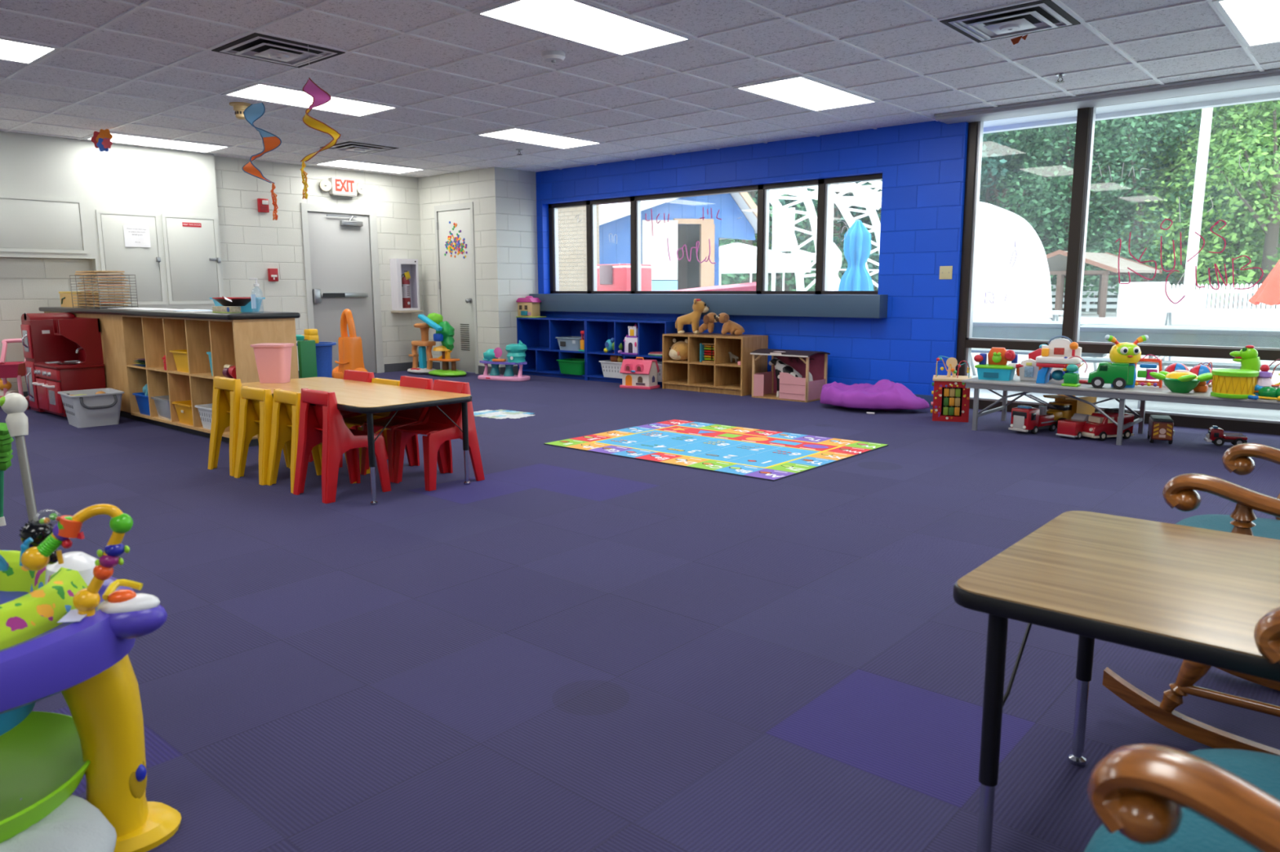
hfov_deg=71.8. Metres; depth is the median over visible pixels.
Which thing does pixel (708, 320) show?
puppy
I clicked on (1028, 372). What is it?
house
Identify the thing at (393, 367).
baseboard
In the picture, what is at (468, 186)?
wall
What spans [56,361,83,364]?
sink bowl
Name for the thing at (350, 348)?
orange play gym
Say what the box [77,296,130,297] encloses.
puzzle
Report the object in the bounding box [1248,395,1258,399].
mallet
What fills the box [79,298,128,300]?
puzzle
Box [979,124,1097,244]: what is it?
leafy tree
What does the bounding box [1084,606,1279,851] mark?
rocking chair
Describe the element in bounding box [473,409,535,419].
puzzle
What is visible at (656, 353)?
book
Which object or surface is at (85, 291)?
puzzle
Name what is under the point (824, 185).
window
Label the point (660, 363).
basket
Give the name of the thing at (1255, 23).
recessed light
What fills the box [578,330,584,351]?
toy stacker
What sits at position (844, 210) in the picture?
truss
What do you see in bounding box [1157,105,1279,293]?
leafy tree
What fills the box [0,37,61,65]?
recessed light
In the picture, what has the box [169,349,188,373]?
bin
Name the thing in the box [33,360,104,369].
countertop
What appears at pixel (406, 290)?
fire extinguisher
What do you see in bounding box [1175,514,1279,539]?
seat cushion
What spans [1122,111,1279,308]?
leafy tree
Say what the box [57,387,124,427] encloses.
laundry basket
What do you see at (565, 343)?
plastic bin
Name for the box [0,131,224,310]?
wall
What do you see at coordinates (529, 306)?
house
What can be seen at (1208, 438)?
grille
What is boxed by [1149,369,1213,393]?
toy
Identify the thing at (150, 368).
shelf
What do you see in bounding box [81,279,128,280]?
puzzle
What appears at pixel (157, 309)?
paper sheet
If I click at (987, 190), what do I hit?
leafy tree
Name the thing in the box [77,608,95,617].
socket
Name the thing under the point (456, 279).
door
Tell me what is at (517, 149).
sprinkler head
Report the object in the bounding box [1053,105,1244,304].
leafy tree
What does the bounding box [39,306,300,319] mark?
countertop
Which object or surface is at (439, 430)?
plastic chair
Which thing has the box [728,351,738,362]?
pony
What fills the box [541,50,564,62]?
smoke detector
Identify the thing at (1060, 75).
sprinkler head
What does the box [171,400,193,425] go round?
bin
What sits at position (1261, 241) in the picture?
leafy tree
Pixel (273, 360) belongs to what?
bin
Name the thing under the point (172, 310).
paper sheet
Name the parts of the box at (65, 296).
lid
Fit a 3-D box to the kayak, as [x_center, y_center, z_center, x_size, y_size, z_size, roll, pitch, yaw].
[0.900,-1.846,12.110,1.870,0.250,0.520,7,12,40]
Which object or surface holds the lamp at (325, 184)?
attached to the exit sign
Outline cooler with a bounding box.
[596,263,652,291]
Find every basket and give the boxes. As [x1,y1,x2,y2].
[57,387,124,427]
[194,403,212,429]
[599,360,622,378]
[657,361,662,382]
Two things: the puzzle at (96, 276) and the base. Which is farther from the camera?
the puzzle at (96, 276)
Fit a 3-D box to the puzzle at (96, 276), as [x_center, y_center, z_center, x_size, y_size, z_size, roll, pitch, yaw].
[-5.002,-1.385,8.230,0.360,0.012,0.260,7,11,38]
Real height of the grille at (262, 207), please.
0.050 m
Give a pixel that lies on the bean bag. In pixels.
(885, 394)
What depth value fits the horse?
8.91 m
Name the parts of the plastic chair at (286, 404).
rail, backrest, frame, frame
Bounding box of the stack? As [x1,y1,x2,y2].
[133,358,145,366]
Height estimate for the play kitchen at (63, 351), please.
0.886 m
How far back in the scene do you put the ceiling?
6.08 m
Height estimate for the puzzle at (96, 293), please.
0.012 m
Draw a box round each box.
[58,291,99,307]
[212,306,241,313]
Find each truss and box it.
[769,186,817,291]
[771,184,881,209]
[831,182,880,288]
[838,180,882,208]
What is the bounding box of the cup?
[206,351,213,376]
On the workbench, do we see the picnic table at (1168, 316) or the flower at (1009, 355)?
the flower at (1009, 355)
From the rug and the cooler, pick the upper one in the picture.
the cooler
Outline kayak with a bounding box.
[653,282,755,291]
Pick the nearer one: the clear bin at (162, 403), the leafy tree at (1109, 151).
the clear bin at (162, 403)
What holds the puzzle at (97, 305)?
on the cabinet at (127, 335)
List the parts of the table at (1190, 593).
leg, leg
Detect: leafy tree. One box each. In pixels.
[719,182,880,291]
[719,188,846,291]
[720,193,804,281]
[732,206,880,291]
[733,180,882,290]
[768,183,880,290]
[800,132,1015,273]
[979,114,1173,297]
[979,115,1148,280]
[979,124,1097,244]
[988,114,1170,311]
[1013,115,1267,304]
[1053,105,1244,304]
[1066,112,1257,297]
[1086,102,1279,298]
[1089,103,1277,307]
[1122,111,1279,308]
[1125,101,1279,308]
[1132,99,1279,309]
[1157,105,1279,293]
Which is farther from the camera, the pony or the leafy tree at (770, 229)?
the leafy tree at (770, 229)
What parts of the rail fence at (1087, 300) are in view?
post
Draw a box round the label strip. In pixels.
[182,222,201,227]
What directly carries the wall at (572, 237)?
on the ground
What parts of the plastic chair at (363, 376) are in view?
frame, seat, backrest, rail, frame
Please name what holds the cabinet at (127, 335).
on the floor
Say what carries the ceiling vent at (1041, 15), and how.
in the ceiling
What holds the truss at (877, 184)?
attached to the truss at (844, 210)
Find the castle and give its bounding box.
[620,323,638,355]
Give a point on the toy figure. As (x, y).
(164, 357)
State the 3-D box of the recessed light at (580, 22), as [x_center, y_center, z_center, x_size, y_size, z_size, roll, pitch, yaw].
[-0.290,-2.281,5.046,0.590,0.012,1.199,7,12,40]
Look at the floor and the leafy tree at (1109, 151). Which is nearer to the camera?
the floor
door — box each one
[300,203,383,373]
[434,202,478,373]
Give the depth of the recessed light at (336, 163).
10.81 m
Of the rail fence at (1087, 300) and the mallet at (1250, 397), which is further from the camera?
the rail fence at (1087, 300)
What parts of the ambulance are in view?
panel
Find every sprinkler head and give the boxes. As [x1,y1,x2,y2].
[515,148,523,155]
[1055,72,1066,83]
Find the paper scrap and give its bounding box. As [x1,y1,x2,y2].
[1010,34,1027,44]
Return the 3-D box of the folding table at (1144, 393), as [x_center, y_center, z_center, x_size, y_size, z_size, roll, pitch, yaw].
[4.378,0.001,5.814,4.280,0.390,0.810,7,12,40]
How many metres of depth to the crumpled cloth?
7.39 m
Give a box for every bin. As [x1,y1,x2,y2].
[132,392,150,415]
[151,395,171,420]
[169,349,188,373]
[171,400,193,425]
[209,297,265,311]
[250,342,293,383]
[296,342,336,377]
[555,336,583,351]
[555,358,585,375]
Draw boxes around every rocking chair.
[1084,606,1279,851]
[1102,443,1279,755]
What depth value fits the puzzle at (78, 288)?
8.11 m
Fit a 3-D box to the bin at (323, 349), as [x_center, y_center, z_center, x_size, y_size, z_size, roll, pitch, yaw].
[-2.936,-0.444,8.063,0.350,0.625,0.350,7,12,40]
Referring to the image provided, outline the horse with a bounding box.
[768,355,813,396]
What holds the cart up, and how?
on the floor
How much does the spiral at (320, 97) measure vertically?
0.914 m
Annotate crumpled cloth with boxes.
[142,383,148,395]
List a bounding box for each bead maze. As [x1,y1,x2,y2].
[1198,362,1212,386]
[1268,359,1279,378]
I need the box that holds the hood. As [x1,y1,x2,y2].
[1046,409,1062,420]
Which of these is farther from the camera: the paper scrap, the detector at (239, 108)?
the detector at (239, 108)
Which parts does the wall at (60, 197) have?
cupboard door, door trim, door trim, cupboard door, door trim, cupboard door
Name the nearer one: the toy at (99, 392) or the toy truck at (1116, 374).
the toy truck at (1116, 374)
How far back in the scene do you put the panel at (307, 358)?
7.69 m
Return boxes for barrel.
[222,364,236,379]
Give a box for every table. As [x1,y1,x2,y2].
[241,377,471,505]
[952,511,1279,851]
[961,373,1279,445]
[970,320,1122,375]
[973,310,1063,321]
[1079,324,1279,408]
[1142,308,1279,360]
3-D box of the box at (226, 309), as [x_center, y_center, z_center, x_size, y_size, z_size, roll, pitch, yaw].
[-2.963,-0.835,6.339,0.260,0.045,0.082,7,11,39]
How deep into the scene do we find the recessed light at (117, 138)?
9.03 m
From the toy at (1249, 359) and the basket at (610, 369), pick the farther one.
the basket at (610, 369)
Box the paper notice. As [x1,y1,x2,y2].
[123,225,151,247]
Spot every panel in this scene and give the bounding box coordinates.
[297,340,317,378]
[772,207,795,251]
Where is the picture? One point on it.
(1057, 351)
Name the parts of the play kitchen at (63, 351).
handle, freezer door, handle, cupboard door, control panel, handle, oven door, panel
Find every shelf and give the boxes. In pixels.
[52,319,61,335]
[126,364,234,379]
[516,316,605,380]
[585,318,687,386]
[662,332,768,395]
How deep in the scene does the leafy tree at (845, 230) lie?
43.43 m
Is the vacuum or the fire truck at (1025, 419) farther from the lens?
the vacuum
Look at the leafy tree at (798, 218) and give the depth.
45.65 m
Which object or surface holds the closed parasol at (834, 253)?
on the ground
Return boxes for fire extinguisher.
[401,271,410,308]
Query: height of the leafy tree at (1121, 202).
12.105 m
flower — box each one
[90,126,112,151]
[1004,350,1015,361]
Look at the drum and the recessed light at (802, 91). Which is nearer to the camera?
the drum
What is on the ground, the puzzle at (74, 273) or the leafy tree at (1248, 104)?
the leafy tree at (1248, 104)
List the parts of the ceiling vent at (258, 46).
plate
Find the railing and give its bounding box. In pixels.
[719,268,877,291]
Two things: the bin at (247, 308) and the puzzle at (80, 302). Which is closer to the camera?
the bin at (247, 308)
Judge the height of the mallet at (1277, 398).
0.032 m
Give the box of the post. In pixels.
[1167,107,1213,325]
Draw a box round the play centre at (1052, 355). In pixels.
[1035,335,1082,383]
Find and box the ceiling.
[0,0,1279,177]
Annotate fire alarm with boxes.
[257,198,269,213]
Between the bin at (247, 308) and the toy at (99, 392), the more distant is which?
the toy at (99, 392)
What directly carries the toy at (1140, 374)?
on the folding table at (1144, 393)
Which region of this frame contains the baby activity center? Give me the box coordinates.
[0,503,181,851]
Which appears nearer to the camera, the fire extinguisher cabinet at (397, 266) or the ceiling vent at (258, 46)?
the ceiling vent at (258, 46)
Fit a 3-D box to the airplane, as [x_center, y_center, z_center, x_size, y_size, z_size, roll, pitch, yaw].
[3.346,-0.329,6.598,0.160,0.025,0.100,4,10,26]
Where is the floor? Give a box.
[0,370,1279,851]
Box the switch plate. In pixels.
[938,266,952,279]
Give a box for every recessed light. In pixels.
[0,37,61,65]
[83,133,231,152]
[221,82,399,117]
[313,159,425,173]
[472,0,694,56]
[475,127,604,149]
[733,75,879,111]
[1212,0,1279,47]
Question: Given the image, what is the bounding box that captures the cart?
[0,338,29,409]
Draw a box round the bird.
[0,377,11,390]
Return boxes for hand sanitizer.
[248,278,263,308]
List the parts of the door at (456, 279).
knob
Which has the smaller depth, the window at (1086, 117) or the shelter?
the window at (1086, 117)
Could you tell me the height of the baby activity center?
0.733 m
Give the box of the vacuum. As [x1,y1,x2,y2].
[0,389,18,395]
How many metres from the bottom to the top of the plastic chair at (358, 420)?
0.540 m
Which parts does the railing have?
post, rail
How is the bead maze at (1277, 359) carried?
on the folding table at (1144, 393)
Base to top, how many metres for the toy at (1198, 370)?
0.170 m
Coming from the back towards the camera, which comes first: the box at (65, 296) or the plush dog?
the plush dog
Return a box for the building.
[599,191,757,291]
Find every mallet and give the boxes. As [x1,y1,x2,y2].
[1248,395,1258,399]
[1252,394,1279,400]
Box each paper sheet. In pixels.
[117,307,158,309]
[136,308,175,310]
[157,309,211,311]
[172,310,212,311]
[176,311,212,312]
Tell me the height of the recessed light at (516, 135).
0.012 m
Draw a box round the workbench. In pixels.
[973,347,1023,381]
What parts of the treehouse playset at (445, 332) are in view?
light crown, dark crown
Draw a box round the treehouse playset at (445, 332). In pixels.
[407,312,466,377]
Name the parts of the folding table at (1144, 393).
leg, leg, leg, leg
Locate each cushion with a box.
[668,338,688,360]
[1084,748,1279,851]
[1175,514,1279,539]
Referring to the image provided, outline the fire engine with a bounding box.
[1081,408,1133,440]
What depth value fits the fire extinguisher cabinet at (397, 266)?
11.80 m
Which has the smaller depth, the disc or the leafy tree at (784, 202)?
the disc
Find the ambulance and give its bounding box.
[1146,414,1174,444]
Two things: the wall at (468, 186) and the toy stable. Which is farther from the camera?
the wall at (468, 186)
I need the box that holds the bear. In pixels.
[617,355,622,362]
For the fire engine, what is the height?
0.215 m
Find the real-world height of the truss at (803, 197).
3.712 m
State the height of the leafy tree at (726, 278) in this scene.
12.105 m
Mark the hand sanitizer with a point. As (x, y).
(252, 296)
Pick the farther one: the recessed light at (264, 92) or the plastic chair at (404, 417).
the recessed light at (264, 92)
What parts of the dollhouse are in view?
orange door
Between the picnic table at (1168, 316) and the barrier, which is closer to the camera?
the picnic table at (1168, 316)
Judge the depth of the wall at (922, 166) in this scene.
8.53 m
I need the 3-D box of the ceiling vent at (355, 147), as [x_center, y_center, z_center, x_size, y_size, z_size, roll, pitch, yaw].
[-2.965,-2.925,9.350,0.610,0.047,0.610,7,12,40]
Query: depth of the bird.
8.43 m
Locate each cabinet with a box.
[39,306,300,446]
[389,258,422,313]
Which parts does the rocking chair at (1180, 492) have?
leg, arm, arm post, arm, arm post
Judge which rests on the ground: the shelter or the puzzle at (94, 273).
the shelter
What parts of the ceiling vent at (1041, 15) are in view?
plate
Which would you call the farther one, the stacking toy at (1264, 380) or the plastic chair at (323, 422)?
the stacking toy at (1264, 380)
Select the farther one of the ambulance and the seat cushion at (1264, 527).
the ambulance
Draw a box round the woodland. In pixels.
[753,164,1279,305]
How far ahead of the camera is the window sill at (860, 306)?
9.49 m
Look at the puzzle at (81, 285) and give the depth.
8.12 m
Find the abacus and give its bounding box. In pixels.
[699,342,714,362]
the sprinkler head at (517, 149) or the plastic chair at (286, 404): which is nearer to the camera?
the plastic chair at (286, 404)
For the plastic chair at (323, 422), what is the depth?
4.76 m
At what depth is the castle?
10.20 m
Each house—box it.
[515,296,546,317]
[1016,358,1052,381]
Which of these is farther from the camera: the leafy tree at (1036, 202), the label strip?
the leafy tree at (1036, 202)
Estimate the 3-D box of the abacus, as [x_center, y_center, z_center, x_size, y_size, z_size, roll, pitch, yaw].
[0.763,-0.786,9.501,0.225,0.200,0.100,7,11,38]
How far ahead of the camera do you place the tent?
23.04 m
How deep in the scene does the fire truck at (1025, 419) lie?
6.72 m
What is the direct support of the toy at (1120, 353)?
on the folding table at (1144, 393)
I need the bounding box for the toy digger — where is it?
[302,328,319,343]
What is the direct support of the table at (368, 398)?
on the floor
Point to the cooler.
(610, 277)
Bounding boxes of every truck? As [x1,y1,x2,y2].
[1008,394,1057,434]
[1043,394,1097,428]
[1055,413,1089,439]
[1087,361,1128,389]
[1204,425,1247,446]
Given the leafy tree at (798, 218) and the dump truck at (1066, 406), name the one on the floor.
the dump truck at (1066, 406)
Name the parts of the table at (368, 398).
leg, leg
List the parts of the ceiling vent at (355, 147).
plate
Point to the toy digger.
(309, 334)
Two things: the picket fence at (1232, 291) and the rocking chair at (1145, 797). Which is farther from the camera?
the picket fence at (1232, 291)
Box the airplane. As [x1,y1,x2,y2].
[1079,379,1091,383]
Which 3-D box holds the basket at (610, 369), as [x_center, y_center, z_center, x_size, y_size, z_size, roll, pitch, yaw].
[-0.240,-0.675,10.482,0.424,0.190,0.304,7,12,40]
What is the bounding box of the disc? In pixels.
[296,334,304,341]
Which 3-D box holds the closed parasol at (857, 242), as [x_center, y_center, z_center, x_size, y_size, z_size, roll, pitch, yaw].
[3.101,-1.891,12.714,0.474,2.089,0.474,6,11,33]
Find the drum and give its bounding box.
[1210,368,1259,399]
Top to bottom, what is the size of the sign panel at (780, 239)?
1.200 m
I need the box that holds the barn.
[1028,344,1063,379]
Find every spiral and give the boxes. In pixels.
[242,67,281,220]
[300,44,341,199]
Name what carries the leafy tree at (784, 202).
on the ground
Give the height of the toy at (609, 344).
0.180 m
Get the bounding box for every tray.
[1035,355,1082,364]
[1035,362,1080,368]
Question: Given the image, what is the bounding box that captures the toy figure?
[161,355,166,370]
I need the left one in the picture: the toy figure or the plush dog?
the toy figure
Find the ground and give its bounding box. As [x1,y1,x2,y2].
[969,293,1279,420]
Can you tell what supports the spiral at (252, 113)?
hanging from the ceiling
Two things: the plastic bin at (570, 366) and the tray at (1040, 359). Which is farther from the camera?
the plastic bin at (570, 366)
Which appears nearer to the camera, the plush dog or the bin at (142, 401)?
the bin at (142, 401)
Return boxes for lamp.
[320,179,331,191]
[356,182,365,194]
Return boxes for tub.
[0,361,26,377]
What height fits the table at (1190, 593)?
0.587 m
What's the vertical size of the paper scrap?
0.047 m
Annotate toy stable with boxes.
[750,348,830,402]
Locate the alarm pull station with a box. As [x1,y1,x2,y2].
[267,268,278,281]
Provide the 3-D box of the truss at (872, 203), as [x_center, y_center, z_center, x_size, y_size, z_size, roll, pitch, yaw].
[4.588,-5.743,21.632,3.527,1.074,0.530,7,12,40]
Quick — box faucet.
[75,347,83,353]
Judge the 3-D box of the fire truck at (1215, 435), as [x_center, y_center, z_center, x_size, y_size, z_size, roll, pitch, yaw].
[4.106,0.070,6.201,0.240,0.135,0.113,3,9,21]
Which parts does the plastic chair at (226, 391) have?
rail, backrest, frame, frame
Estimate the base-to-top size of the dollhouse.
0.344 m
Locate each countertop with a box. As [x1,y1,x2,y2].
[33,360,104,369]
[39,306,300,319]
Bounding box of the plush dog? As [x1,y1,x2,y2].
[714,312,744,335]
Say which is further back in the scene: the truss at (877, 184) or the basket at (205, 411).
the truss at (877, 184)
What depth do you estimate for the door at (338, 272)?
11.26 m
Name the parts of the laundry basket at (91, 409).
handle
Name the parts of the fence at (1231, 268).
rail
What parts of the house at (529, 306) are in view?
teal door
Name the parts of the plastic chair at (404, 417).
frame, seat, backrest, rail, frame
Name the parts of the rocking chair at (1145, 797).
arm, arm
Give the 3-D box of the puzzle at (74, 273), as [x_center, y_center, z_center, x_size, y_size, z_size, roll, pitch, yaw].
[-5.062,-1.421,8.278,0.420,0.012,0.260,7,11,38]
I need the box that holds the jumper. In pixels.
[0,393,38,526]
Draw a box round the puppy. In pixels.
[698,312,717,333]
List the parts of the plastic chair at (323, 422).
rail, backrest, frame, seat, frame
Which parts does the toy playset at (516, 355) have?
pink post, coral post, coral post, pink post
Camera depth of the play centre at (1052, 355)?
6.57 m
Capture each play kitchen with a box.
[20,312,106,417]
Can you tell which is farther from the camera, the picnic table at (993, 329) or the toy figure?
the picnic table at (993, 329)
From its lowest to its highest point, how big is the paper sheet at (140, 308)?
0.003 m
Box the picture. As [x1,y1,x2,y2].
[1053,347,1064,355]
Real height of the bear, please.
0.104 m
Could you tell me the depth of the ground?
11.54 m
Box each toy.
[95,391,106,394]
[604,337,622,353]
[1061,355,1087,386]
[1104,334,1148,387]
[1134,354,1162,387]
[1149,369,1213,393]
[1164,363,1212,385]
[1229,345,1260,371]
[1253,364,1279,395]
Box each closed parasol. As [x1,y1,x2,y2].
[827,242,841,291]
[838,219,873,291]
[1248,259,1279,306]
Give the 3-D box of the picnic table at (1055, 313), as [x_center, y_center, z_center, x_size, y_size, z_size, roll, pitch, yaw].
[5.686,-1.405,13.830,2.000,0.793,1.740,5,10,31]
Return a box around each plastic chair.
[208,376,288,476]
[234,386,321,485]
[266,388,356,493]
[293,388,391,503]
[308,369,387,467]
[342,377,406,474]
[360,375,442,482]
[393,379,484,491]
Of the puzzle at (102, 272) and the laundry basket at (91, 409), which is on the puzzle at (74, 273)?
the puzzle at (102, 272)
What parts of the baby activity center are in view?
blue handle, fabric seat, yellow stem, leg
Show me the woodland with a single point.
(984, 194)
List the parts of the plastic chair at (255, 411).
rail, backrest, frame, frame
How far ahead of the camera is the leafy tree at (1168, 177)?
46.98 m
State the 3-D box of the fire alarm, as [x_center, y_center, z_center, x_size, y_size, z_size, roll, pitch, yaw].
[-4.412,-2.586,10.373,0.069,0.155,0.120,7,12,40]
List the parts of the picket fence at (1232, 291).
rail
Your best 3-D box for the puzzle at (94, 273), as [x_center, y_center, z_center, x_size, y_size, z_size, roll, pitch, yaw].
[-5.017,-1.413,8.239,0.360,0.012,0.260,7,11,38]
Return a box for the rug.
[543,419,888,481]
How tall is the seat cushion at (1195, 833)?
0.104 m
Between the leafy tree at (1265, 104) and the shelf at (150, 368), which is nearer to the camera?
the shelf at (150, 368)
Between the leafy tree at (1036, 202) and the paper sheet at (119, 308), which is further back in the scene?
the leafy tree at (1036, 202)
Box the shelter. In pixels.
[1045,249,1162,317]
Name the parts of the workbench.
red knob, blue post, lime lid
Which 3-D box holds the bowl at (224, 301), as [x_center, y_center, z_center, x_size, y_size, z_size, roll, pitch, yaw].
[-2.949,-0.908,6.430,0.292,0.072,0.284,7,12,40]
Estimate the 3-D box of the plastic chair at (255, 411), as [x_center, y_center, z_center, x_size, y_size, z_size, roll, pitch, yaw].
[-2.163,0.032,5.267,0.354,0.540,0.393,7,12,39]
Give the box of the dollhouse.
[619,356,660,389]
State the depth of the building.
17.12 m
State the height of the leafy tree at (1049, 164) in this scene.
17.914 m
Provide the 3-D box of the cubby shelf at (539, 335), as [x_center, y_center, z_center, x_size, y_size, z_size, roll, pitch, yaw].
[-1.001,-1.000,11.220,1.240,0.735,0.377,7,12,40]
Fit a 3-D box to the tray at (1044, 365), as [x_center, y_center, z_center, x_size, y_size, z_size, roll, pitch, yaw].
[3.118,-0.456,6.591,0.290,0.030,0.200,6,11,36]
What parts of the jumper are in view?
white knob, grey post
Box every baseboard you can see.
[22,361,419,401]
[426,360,933,406]
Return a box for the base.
[0,794,116,851]
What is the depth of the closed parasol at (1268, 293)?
17.50 m
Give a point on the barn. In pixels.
(1034, 354)
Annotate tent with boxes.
[719,242,810,274]
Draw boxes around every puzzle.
[74,273,123,275]
[75,271,124,273]
[76,284,130,286]
[77,282,126,284]
[77,293,129,294]
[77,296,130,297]
[78,273,124,275]
[78,288,129,288]
[79,275,125,278]
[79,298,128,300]
[79,302,131,303]
[79,304,128,306]
[80,290,129,292]
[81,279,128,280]
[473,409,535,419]
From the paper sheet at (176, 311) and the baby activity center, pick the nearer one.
the baby activity center
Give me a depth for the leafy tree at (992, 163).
40.77 m
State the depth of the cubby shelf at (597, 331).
10.44 m
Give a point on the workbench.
(997, 369)
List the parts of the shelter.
post, post, post, post, post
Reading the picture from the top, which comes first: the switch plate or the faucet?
the switch plate
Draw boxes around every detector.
[229,102,251,119]
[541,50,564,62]
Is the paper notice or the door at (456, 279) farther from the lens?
the door at (456, 279)
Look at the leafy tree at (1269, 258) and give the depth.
36.66 m
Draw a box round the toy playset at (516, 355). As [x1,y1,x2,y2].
[477,340,530,381]
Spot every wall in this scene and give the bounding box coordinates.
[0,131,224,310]
[0,155,425,391]
[418,168,492,366]
[486,167,537,367]
[535,120,968,395]
[557,204,599,291]
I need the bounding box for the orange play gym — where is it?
[332,308,368,379]
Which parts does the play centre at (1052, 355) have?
blue leg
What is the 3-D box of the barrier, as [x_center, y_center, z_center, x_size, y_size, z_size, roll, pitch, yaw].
[18.390,-4.615,32.387,0.080,1.300,1.861,-5,10,-28]
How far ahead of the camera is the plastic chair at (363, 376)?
5.74 m
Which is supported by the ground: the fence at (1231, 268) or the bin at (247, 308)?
the fence at (1231, 268)
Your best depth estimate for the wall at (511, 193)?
11.27 m
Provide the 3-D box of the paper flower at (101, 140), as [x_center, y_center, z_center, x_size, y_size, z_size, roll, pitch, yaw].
[-4.954,-2.641,8.142,0.234,0.224,0.050,2,9,13]
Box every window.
[548,173,882,294]
[955,84,1279,435]
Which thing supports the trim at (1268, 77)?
attached to the wall at (922, 166)
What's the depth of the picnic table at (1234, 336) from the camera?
8.47 m
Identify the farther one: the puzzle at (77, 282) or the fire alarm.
the fire alarm
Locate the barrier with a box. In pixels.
[1116,281,1169,318]
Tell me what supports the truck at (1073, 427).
on the floor
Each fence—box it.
[1050,281,1122,311]
[1092,268,1258,310]
[1165,283,1279,322]
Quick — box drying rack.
[69,274,137,308]
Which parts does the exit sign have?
plate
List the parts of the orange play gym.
arched handle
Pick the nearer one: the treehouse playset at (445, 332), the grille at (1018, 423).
the grille at (1018, 423)
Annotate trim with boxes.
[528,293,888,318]
[933,68,1279,124]
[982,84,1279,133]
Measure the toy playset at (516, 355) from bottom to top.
0.488 m
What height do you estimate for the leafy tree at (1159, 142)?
16.971 m
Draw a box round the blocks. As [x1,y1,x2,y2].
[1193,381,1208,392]
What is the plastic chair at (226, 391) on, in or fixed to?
on the floor
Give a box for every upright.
[771,191,777,291]
[828,202,834,245]
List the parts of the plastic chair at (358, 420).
frame, seat, frame, backrest, rail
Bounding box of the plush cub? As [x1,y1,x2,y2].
[675,298,709,333]
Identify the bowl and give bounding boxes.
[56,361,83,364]
[212,296,251,306]
[1163,377,1199,393]
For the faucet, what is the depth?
7.72 m
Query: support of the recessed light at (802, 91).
in the ceiling
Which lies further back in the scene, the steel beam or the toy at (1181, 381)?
the steel beam
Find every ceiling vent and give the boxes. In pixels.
[211,32,345,67]
[320,141,399,154]
[939,0,1080,43]
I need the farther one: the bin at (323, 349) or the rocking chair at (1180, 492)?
the bin at (323, 349)
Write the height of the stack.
0.049 m
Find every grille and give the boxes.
[260,205,267,210]
[1008,415,1027,432]
[1204,433,1212,442]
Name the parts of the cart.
frame leg, push handle, frame leg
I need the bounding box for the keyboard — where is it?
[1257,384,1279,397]
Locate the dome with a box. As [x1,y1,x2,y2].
[973,201,1052,320]
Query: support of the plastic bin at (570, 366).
in the cubby shelf at (539, 335)
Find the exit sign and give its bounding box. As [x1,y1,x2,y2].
[320,177,365,197]
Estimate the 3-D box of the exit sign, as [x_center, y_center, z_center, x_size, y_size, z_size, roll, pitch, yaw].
[-3.725,-2.991,11.092,0.093,0.212,0.625,7,12,40]
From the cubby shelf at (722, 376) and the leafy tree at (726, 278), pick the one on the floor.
the cubby shelf at (722, 376)
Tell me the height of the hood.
0.070 m
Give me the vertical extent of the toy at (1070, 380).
0.218 m
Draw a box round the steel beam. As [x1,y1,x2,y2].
[719,253,816,261]
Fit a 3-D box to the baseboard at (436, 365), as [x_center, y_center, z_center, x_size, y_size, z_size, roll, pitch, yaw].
[-0.053,-0.537,10.265,7.190,0.110,0.691,7,12,40]
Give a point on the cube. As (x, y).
(951, 397)
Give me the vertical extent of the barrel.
0.100 m
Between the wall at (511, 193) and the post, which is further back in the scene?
the post
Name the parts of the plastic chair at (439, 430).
frame, seat, backrest, rail, frame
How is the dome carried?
on the ground
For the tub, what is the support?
in the cart
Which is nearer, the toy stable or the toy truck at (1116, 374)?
the toy truck at (1116, 374)
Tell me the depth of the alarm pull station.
10.53 m
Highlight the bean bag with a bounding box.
[820,379,929,413]
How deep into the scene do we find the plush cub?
9.66 m
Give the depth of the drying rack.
8.19 m
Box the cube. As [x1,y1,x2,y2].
[930,355,971,422]
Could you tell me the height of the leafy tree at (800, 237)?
12.257 m
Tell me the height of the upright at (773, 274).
4.600 m
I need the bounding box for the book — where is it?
[649,351,662,354]
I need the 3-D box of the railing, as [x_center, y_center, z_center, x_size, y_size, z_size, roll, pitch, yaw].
[4.773,-3.881,26.362,5.943,1.800,0.059,7,12,40]
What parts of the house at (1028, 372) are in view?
panel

